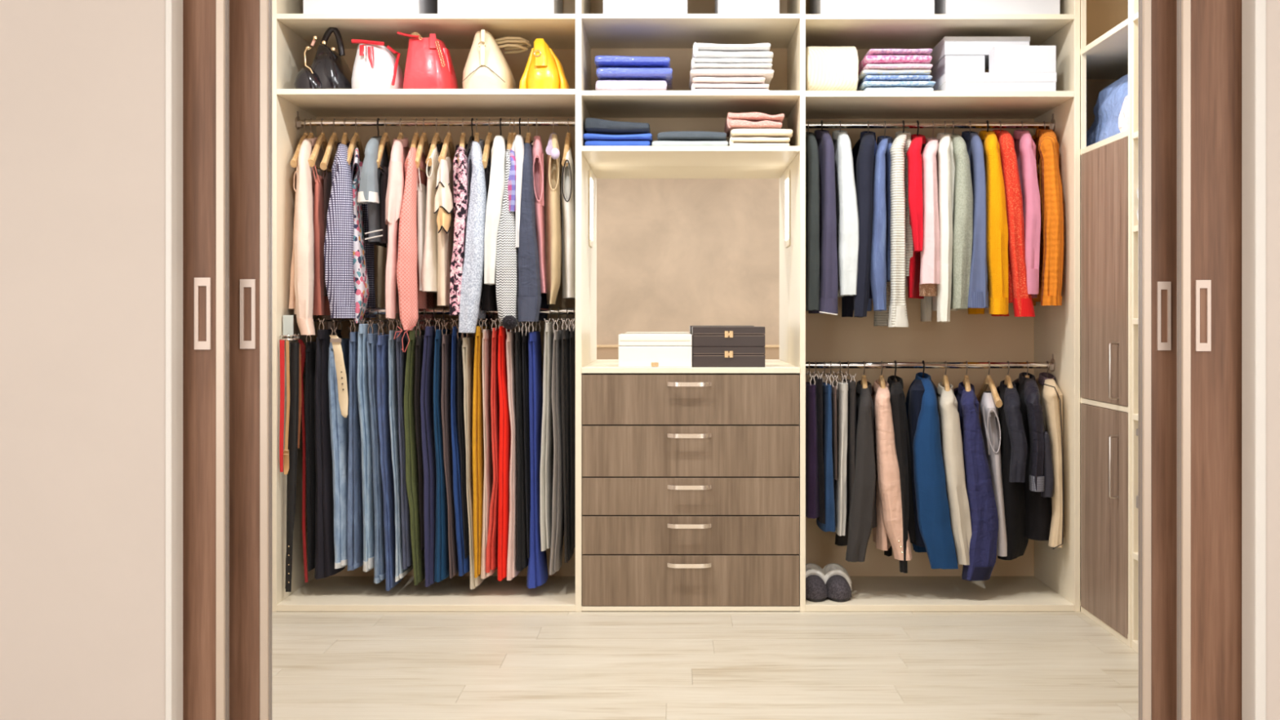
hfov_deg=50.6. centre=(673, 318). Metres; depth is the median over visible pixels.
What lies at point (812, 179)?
sweater
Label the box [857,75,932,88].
sheet
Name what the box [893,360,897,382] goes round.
clothes hanger
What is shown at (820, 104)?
shelf
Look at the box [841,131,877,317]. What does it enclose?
sweater
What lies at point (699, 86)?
folded towel
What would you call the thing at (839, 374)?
hanger
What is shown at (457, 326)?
hanger
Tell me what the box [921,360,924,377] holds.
clothes hanger
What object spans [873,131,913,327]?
sweater
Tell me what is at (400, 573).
jeans
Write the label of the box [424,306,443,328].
hanger
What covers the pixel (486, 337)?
trousers
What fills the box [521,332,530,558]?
trousers
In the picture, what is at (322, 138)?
clothes hanger
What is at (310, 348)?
trousers
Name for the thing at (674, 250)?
panel
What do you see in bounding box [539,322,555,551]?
trousers
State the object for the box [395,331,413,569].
jeans
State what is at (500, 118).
clothes hanger
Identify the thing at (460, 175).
dress shirt
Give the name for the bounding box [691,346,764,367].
case
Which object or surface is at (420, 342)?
trousers
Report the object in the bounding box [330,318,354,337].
hanger
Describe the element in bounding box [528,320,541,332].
hanger
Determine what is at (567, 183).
tank
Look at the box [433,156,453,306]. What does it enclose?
blouse
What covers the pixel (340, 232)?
shirt
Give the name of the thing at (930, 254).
sweater
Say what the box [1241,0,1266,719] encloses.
trim
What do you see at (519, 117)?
clothes hanger
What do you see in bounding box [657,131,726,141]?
sweater
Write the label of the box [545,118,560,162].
clothes hanger
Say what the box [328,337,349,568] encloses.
jeans
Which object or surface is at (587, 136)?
jeans
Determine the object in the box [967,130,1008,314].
sweater
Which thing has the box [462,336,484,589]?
trousers
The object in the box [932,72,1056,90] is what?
storage box
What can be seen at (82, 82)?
wall
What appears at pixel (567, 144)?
clothes hanger
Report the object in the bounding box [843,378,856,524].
skirt
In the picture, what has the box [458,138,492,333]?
shirt
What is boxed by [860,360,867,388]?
clothes hanger
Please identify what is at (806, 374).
hanger
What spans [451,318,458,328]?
hanger
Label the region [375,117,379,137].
clothes hanger
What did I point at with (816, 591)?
slipper
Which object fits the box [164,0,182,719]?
trim
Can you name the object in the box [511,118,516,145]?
clothes hanger
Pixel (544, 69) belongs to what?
handbag
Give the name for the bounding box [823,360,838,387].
hanger
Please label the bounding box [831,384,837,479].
skirt
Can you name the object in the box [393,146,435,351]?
blouse
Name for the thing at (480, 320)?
hanger
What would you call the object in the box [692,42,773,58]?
folded towel
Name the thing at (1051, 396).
jacket
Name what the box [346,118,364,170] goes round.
clothes hanger
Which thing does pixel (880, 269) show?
shirt
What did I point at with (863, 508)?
blazer
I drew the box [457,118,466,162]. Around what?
clothes hanger
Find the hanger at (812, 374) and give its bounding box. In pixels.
[808,360,822,378]
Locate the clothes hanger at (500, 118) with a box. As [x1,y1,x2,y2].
[499,117,502,135]
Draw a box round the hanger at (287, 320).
[280,315,299,340]
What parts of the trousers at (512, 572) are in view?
leg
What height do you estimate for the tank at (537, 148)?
0.620 m
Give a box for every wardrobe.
[272,0,575,611]
[805,0,1079,611]
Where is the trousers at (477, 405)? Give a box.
[472,325,488,577]
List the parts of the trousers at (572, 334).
leg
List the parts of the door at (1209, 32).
handle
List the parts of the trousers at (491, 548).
leg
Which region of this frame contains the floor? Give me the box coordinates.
[272,605,1137,719]
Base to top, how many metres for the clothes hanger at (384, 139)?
0.218 m
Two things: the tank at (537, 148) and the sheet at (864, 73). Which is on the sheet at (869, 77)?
the sheet at (864, 73)
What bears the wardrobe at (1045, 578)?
on the floor
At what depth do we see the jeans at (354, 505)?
5.24 m
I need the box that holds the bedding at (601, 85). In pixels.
[595,80,666,90]
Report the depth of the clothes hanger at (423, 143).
5.32 m
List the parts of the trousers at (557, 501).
leg, leg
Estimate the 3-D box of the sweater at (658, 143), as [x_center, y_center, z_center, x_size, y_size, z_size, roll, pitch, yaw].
[0.063,-0.667,5.330,0.295,0.036,0.343,0,0,0]
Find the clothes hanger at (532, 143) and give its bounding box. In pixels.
[531,118,537,144]
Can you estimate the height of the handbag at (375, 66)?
0.201 m
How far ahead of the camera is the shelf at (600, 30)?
5.30 m
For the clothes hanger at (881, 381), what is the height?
0.153 m
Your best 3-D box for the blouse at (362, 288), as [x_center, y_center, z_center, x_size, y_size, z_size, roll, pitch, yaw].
[-1.254,-0.328,5.381,0.086,0.692,0.370,0,0,-14]
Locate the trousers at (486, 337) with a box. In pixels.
[480,328,497,578]
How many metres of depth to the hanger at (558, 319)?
5.30 m
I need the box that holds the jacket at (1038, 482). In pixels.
[1013,372,1053,540]
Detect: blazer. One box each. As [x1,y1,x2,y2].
[835,380,876,562]
[871,379,911,560]
[905,372,958,568]
[937,382,971,564]
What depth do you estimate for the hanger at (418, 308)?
5.51 m
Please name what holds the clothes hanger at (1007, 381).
hanging from the wardrobe at (1045, 578)
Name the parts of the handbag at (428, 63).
chain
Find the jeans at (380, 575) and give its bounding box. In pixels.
[366,333,386,583]
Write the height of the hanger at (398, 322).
0.110 m
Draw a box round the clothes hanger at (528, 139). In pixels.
[524,118,531,143]
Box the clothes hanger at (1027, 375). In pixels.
[1025,360,1029,377]
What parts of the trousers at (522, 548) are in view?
leg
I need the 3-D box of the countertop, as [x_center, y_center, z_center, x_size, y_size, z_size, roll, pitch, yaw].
[0.065,0.196,5.382,0.822,0.021,0.572,0,0,0]
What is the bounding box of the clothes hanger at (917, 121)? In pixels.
[916,120,919,136]
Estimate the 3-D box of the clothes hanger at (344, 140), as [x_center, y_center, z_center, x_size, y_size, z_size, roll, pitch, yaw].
[-1.300,-0.681,5.381,0.040,0.227,0.363,0,0,-8]
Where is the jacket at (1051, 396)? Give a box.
[1035,372,1064,549]
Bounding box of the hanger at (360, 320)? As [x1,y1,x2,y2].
[359,306,381,325]
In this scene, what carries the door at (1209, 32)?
in the wall at (1273, 6)
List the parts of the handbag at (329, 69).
zip pull, handle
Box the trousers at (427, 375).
[420,325,439,586]
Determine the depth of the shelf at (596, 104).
5.28 m
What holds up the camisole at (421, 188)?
hanging from the clothes hanger at (423, 143)
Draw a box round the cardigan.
[906,134,925,298]
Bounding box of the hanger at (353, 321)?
[349,320,369,332]
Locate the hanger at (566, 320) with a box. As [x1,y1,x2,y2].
[560,306,573,329]
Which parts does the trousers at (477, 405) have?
leg, leg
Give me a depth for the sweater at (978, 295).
5.16 m
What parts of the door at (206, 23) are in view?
handle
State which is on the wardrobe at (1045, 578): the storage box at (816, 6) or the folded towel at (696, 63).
the storage box at (816, 6)
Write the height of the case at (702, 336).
0.075 m
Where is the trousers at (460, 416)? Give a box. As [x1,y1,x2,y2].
[457,336,469,559]
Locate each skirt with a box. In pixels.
[805,382,819,518]
[809,375,825,524]
[816,382,835,532]
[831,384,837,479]
[833,380,848,536]
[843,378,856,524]
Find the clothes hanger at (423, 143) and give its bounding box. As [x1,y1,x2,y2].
[414,118,429,173]
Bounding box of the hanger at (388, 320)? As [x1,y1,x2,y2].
[377,318,398,335]
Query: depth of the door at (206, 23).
3.04 m
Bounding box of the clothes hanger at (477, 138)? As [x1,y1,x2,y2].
[473,118,479,142]
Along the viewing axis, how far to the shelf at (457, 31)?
5.25 m
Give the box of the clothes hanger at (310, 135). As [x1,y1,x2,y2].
[306,118,314,138]
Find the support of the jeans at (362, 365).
hanging from the hanger at (370, 324)
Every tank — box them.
[288,170,297,308]
[532,135,546,293]
[545,133,561,305]
[560,147,575,298]
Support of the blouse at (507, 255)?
hanging from the wardrobe at (293, 30)
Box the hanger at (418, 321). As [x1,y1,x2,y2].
[415,309,434,338]
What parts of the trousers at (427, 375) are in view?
leg, leg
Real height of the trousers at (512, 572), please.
0.963 m
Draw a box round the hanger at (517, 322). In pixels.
[515,321,528,332]
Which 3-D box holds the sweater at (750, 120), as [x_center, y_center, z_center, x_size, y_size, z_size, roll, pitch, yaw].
[0.314,-0.759,5.320,0.221,0.069,0.323,0,0,0]
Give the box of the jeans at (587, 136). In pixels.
[582,133,652,146]
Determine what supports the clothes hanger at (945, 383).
hanging from the wardrobe at (1045, 578)
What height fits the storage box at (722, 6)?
0.240 m
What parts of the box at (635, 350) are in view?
lid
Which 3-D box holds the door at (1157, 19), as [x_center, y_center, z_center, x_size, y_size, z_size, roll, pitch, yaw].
[1.566,-0.121,3.138,0.970,2.428,0.040,0,0,0]
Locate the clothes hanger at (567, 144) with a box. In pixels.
[561,118,574,171]
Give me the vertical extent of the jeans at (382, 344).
0.991 m
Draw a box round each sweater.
[584,117,650,134]
[651,140,728,146]
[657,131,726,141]
[724,111,784,137]
[728,128,792,142]
[728,137,790,146]
[805,132,819,311]
[808,129,838,315]
[831,130,858,297]
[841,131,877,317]
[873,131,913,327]
[905,137,940,296]
[920,133,958,322]
[946,133,973,309]
[961,131,988,307]
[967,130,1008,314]
[991,129,1035,316]
[1013,129,1040,297]
[1031,128,1063,306]
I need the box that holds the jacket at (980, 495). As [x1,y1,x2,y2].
[953,382,998,581]
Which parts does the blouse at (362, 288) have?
armhole trim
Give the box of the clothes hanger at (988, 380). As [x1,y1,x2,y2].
[976,360,1002,408]
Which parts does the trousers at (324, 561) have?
leg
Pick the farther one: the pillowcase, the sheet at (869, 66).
the sheet at (869, 66)
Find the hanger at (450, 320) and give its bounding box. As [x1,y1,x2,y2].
[440,309,458,335]
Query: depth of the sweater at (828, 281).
5.16 m
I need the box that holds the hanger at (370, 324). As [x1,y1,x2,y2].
[367,306,389,334]
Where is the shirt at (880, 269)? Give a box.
[866,135,893,311]
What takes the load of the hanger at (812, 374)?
hanging from the wardrobe at (1045, 578)
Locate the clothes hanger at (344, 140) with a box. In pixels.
[341,118,348,145]
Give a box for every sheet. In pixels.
[856,80,935,90]
[857,55,932,75]
[857,63,933,75]
[857,69,931,86]
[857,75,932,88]
[858,48,932,64]
[863,87,933,90]
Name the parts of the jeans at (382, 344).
leg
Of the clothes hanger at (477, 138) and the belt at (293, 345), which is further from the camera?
the clothes hanger at (477, 138)
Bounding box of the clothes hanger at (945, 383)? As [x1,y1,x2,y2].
[942,360,950,391]
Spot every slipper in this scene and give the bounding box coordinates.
[805,563,827,602]
[822,563,852,602]
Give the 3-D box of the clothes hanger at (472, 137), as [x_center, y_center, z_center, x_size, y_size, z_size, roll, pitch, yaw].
[-0.799,-0.712,5.380,0.012,0.170,0.346,0,0,0]
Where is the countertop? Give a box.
[581,363,799,373]
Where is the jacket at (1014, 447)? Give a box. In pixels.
[995,380,1028,559]
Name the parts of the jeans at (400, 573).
leg, leg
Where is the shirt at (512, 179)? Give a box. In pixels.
[507,147,515,211]
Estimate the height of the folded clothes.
0.047 m
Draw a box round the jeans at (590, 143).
[584,140,650,146]
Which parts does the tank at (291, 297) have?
armhole trim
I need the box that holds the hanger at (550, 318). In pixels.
[544,306,556,326]
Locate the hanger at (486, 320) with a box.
[480,310,496,333]
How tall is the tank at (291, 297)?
0.560 m
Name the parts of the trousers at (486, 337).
leg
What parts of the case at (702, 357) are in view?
lid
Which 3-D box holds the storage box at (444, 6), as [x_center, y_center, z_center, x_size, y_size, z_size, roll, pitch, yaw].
[-0.678,-1.268,5.370,0.448,0.240,0.420,0,0,0]
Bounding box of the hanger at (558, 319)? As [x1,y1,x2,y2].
[552,306,564,332]
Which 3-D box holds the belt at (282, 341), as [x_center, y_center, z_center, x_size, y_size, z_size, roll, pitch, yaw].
[-1.478,0.331,5.112,0.018,0.498,0.012,0,0,0]
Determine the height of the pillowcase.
0.171 m
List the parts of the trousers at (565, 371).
leg, leg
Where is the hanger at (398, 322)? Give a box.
[395,320,415,331]
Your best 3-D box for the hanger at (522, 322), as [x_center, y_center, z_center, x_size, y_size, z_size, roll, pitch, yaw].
[-0.578,0.011,5.380,0.025,0.113,0.300,0,0,0]
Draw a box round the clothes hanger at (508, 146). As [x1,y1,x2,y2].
[505,118,512,164]
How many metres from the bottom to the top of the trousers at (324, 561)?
0.967 m
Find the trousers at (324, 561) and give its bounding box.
[314,328,345,579]
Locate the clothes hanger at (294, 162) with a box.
[289,118,307,168]
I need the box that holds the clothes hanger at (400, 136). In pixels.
[396,118,404,139]
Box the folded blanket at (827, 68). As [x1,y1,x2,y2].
[805,46,858,90]
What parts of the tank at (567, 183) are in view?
armhole trim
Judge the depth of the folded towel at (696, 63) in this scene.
5.17 m
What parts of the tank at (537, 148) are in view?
armhole trim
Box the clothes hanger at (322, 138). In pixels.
[307,118,333,173]
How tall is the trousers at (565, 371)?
0.905 m
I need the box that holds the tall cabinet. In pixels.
[1080,0,1131,647]
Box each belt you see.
[279,339,284,471]
[283,340,289,474]
[284,342,299,588]
[285,342,297,591]
[297,339,307,582]
[297,343,302,448]
[329,335,348,417]
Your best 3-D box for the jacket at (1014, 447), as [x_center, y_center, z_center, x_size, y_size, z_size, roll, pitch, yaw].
[1.340,0.589,5.377,0.164,0.684,0.464,0,0,0]
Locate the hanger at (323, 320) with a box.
[318,315,342,332]
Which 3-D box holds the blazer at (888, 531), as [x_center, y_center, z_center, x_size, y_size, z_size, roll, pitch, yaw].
[0.846,0.585,5.365,0.142,0.681,0.480,0,0,0]
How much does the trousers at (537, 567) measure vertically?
0.994 m
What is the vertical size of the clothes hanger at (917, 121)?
0.145 m
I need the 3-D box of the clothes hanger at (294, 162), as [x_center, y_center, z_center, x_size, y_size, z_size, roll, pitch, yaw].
[-1.462,-0.687,5.380,0.028,0.215,0.358,0,0,0]
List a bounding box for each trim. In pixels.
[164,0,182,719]
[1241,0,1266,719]
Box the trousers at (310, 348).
[304,341,315,571]
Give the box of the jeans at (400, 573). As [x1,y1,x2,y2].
[388,329,413,582]
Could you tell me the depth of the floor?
4.29 m
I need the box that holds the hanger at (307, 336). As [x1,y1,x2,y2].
[306,315,328,342]
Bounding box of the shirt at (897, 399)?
[884,375,915,573]
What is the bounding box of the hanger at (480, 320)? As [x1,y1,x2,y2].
[476,318,490,328]
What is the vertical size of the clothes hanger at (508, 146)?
0.203 m
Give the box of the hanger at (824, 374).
[817,360,831,385]
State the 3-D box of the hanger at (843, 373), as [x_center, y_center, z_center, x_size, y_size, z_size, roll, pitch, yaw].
[0.693,0.214,5.380,0.025,0.090,0.300,0,0,0]
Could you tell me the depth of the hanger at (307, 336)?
5.30 m
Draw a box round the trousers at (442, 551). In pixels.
[433,328,449,582]
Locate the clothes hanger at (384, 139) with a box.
[376,118,391,169]
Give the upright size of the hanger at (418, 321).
0.126 m
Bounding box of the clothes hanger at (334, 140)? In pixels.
[320,118,339,172]
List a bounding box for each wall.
[0,0,164,719]
[1266,0,1279,719]
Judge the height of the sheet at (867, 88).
0.031 m
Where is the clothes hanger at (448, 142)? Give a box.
[438,118,455,163]
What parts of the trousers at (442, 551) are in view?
leg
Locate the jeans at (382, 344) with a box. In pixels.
[376,333,403,591]
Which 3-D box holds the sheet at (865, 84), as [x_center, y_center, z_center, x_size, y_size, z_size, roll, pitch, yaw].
[0.863,-0.899,5.334,0.278,0.024,0.342,0,0,0]
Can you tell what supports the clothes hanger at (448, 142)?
hanging from the wardrobe at (293, 30)
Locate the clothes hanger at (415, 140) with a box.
[406,118,419,164]
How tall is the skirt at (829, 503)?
0.564 m
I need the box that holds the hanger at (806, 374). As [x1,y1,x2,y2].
[805,360,815,385]
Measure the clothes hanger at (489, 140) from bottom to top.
0.218 m
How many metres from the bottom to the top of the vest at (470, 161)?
0.439 m
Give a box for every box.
[302,0,437,13]
[437,0,562,13]
[603,0,687,13]
[618,333,692,367]
[715,0,779,13]
[809,0,934,13]
[928,36,1030,69]
[930,55,984,81]
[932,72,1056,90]
[934,0,1060,13]
[988,45,1056,72]
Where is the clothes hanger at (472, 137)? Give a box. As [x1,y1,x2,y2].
[464,117,474,155]
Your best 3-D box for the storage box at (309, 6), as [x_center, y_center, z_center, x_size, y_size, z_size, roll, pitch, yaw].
[-1.192,-1.268,5.370,0.445,0.240,0.420,0,0,0]
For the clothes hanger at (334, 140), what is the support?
hanging from the wardrobe at (293, 30)
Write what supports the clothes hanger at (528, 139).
hanging from the wardrobe at (293, 30)
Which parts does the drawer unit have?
panel, panel, handle, handle, handle, handle, handle, drawer, drawer, drawer, drawer, drawer, panel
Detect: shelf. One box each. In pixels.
[276,13,575,48]
[276,88,575,116]
[581,13,799,48]
[581,90,799,117]
[581,146,799,166]
[805,13,1074,48]
[805,90,1074,119]
[1080,17,1128,79]
[1080,129,1128,169]
[1080,390,1128,412]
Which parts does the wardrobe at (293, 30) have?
panel, panel, hanging rail, hanging rail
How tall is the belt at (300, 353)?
0.398 m
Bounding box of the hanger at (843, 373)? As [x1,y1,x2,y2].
[840,360,856,382]
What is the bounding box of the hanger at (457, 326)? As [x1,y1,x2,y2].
[457,325,473,340]
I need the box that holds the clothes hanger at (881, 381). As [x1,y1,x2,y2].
[878,360,885,388]
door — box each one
[182,0,229,719]
[229,0,272,719]
[1137,0,1177,719]
[1177,0,1241,719]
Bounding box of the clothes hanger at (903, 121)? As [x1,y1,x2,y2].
[902,120,904,133]
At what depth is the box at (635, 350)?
5.14 m
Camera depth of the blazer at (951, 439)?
5.16 m
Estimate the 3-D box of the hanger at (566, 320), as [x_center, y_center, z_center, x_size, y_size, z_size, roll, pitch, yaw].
[-0.422,0.005,5.380,0.025,0.101,0.300,0,0,0]
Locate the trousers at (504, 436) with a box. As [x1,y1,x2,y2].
[497,325,511,581]
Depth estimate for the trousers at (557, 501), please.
5.24 m
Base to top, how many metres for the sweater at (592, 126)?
0.068 m
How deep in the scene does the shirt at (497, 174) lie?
5.16 m
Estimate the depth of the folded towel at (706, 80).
5.16 m
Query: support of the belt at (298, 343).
hanging from the hanger at (287, 320)
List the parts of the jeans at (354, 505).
leg, leg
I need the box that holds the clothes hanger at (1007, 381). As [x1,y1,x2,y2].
[1004,360,1013,388]
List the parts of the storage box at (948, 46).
lid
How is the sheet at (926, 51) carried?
on the sheet at (877, 60)
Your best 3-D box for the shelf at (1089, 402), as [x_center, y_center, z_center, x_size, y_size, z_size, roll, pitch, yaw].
[1.815,0.308,5.093,0.566,0.019,1.053,0,0,0]
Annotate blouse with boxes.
[351,146,369,323]
[385,137,409,319]
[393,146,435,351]
[421,142,443,293]
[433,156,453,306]
[495,149,526,329]
[979,391,1007,556]
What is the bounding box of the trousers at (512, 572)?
[506,331,520,580]
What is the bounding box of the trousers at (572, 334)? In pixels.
[569,327,575,550]
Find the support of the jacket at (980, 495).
hanging from the clothes hanger at (966, 382)
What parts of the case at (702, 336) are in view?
lid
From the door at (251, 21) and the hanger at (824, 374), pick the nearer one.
the door at (251, 21)
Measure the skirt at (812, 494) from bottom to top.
0.513 m
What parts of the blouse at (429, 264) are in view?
armhole trim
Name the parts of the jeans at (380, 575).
leg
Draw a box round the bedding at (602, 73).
[595,67,672,90]
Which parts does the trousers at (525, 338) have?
leg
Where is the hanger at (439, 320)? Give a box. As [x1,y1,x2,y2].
[434,306,452,332]
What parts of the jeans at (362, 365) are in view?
leg, leg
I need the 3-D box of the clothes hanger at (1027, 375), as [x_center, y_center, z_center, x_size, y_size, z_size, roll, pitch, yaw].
[1.402,0.251,5.380,0.033,0.165,0.354,0,0,6]
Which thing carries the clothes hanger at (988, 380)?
hanging from the wardrobe at (1045, 578)
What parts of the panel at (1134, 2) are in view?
shelf, shelf, shelf, shelf, shelf, shelf, shelf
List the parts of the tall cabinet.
corner post, panel, door, door, handle, handle, panel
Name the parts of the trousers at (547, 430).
leg, leg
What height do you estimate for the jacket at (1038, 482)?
0.642 m
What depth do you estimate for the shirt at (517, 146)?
5.16 m
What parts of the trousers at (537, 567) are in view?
leg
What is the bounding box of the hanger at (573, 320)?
[568,306,575,331]
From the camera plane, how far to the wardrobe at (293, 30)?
5.33 m
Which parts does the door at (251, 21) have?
handle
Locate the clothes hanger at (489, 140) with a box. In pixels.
[481,118,493,168]
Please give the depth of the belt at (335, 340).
5.15 m
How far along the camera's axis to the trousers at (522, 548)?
5.24 m
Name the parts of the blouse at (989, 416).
armhole trim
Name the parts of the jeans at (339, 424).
leg, leg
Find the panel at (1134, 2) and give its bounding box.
[1131,0,1137,653]
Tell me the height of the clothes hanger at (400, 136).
0.227 m
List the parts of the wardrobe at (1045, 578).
hanging rail, hanging rail, panel, panel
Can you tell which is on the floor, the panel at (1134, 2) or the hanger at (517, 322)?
the panel at (1134, 2)
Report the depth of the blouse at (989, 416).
5.22 m
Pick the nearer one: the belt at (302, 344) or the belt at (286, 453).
the belt at (286, 453)
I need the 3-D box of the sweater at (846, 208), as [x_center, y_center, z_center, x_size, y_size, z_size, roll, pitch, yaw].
[0.665,-0.420,5.378,0.091,0.667,0.459,0,0,0]
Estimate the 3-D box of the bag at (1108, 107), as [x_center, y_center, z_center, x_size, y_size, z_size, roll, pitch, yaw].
[1.837,-0.788,5.046,0.478,0.301,1.027,0,0,0]
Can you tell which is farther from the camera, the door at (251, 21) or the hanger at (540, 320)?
the hanger at (540, 320)
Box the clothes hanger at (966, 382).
[962,360,970,391]
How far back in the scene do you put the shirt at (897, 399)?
5.17 m
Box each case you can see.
[691,326,764,346]
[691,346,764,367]
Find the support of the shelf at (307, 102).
attached to the wardrobe at (293, 30)
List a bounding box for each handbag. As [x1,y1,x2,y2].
[294,26,351,88]
[351,39,404,88]
[396,31,458,88]
[462,29,531,88]
[519,38,569,88]
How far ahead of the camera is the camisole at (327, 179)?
5.23 m
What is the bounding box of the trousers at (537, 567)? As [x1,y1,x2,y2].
[526,331,548,588]
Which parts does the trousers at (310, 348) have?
leg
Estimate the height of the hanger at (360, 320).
0.080 m
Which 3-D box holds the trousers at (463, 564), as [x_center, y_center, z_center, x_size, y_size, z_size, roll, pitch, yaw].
[-0.828,0.513,5.356,0.074,0.967,0.305,0,0,0]
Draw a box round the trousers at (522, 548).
[515,331,528,571]
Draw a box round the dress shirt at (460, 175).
[449,143,470,315]
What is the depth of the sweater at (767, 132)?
5.16 m
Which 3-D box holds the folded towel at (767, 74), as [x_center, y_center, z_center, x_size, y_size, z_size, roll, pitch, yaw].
[0.223,-0.942,5.341,0.322,0.034,0.362,0,0,0]
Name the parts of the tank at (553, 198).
armhole trim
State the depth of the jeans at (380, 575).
5.24 m
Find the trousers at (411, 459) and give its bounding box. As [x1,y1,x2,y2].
[404,329,425,585]
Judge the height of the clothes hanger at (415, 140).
0.209 m
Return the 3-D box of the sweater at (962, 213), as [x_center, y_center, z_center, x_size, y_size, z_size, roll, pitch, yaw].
[1.106,-0.388,5.373,0.090,0.707,0.463,0,0,0]
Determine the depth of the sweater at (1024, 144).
5.16 m
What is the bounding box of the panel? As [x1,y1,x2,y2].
[590,166,788,363]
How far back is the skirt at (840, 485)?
5.21 m
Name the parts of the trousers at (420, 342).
leg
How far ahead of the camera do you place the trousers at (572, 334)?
5.24 m
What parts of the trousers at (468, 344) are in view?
leg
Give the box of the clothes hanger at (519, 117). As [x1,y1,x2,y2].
[519,117,520,134]
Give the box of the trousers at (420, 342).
[413,335,424,550]
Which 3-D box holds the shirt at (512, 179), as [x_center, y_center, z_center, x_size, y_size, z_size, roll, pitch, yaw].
[-0.628,-0.485,5.373,0.072,0.416,0.466,0,0,0]
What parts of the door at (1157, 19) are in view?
handle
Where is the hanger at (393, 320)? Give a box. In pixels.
[388,313,408,331]
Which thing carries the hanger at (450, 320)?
hanging from the wardrobe at (293, 30)
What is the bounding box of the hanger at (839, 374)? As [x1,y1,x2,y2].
[832,360,847,383]
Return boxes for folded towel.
[688,68,773,88]
[690,57,772,70]
[691,83,768,90]
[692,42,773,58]
[692,76,764,84]
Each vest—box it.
[377,164,388,247]
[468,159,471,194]
[481,165,497,310]
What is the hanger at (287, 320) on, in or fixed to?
hanging from the wardrobe at (293, 30)
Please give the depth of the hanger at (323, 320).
5.30 m
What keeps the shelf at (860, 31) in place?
attached to the wardrobe at (1045, 578)
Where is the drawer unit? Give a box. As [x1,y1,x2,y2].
[575,0,805,611]
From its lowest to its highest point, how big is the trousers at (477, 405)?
0.973 m
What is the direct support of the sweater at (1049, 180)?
hanging from the clothes hanger
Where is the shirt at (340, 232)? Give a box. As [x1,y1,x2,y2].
[324,141,376,318]
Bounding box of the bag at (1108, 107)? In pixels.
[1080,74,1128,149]
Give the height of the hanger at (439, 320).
0.101 m
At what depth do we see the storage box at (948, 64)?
5.23 m
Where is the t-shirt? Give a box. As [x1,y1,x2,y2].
[357,135,389,245]
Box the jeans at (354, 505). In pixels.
[346,331,363,570]
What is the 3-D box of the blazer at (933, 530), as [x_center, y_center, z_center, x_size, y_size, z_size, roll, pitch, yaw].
[1.000,0.587,5.374,0.173,0.743,0.462,0,0,0]
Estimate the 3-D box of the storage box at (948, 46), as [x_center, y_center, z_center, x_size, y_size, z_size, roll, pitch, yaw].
[1.210,-1.052,5.383,0.332,0.071,0.320,0,0,0]
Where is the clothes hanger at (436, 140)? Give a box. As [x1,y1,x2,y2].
[425,118,441,166]
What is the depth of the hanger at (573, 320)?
5.24 m
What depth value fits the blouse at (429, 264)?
5.22 m
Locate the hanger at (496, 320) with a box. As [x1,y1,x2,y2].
[490,316,502,331]
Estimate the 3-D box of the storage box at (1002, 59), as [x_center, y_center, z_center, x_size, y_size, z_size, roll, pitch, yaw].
[1.329,-0.979,5.164,0.230,0.102,0.104,0,0,0]
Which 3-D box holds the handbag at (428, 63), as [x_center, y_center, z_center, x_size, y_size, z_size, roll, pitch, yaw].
[-0.949,-0.980,5.281,0.212,0.230,0.287,0,0,0]
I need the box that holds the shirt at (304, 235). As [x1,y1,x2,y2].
[293,136,338,335]
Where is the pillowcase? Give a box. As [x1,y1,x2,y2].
[1118,94,1128,132]
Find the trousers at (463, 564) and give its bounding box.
[450,326,469,576]
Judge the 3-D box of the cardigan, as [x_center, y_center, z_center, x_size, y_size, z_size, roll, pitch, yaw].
[0.963,-0.409,5.377,0.132,0.658,0.458,0,0,0]
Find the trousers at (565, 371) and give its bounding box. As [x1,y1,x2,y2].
[560,328,573,563]
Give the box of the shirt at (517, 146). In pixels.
[511,134,524,248]
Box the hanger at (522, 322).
[521,321,534,335]
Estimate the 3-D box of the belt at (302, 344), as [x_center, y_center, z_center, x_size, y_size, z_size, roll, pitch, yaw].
[-1.434,0.550,5.235,0.042,0.940,0.012,0,0,0]
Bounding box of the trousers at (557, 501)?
[549,329,564,574]
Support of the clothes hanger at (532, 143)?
hanging from the wardrobe at (293, 30)
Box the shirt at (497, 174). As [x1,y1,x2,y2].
[484,135,506,284]
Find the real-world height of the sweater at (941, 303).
0.759 m
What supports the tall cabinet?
on the floor
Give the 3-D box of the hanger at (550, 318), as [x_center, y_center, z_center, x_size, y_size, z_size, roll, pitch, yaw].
[-0.489,-0.008,5.380,0.025,0.076,0.300,0,0,0]
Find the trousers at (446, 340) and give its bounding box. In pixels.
[440,333,458,578]
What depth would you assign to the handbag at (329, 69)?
5.16 m
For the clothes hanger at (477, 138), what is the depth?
5.36 m
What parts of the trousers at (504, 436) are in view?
leg, leg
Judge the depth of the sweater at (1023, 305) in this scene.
5.16 m
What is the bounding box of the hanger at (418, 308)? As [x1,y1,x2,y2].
[413,308,428,330]
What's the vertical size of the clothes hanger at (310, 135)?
0.224 m
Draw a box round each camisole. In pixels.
[311,164,330,315]
[323,168,331,296]
[417,168,426,290]
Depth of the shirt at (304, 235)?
5.16 m
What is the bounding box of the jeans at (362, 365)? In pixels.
[356,323,377,572]
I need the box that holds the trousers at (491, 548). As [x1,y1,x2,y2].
[485,327,499,573]
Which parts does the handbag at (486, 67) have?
handle, handle, handle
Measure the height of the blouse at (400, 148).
0.726 m

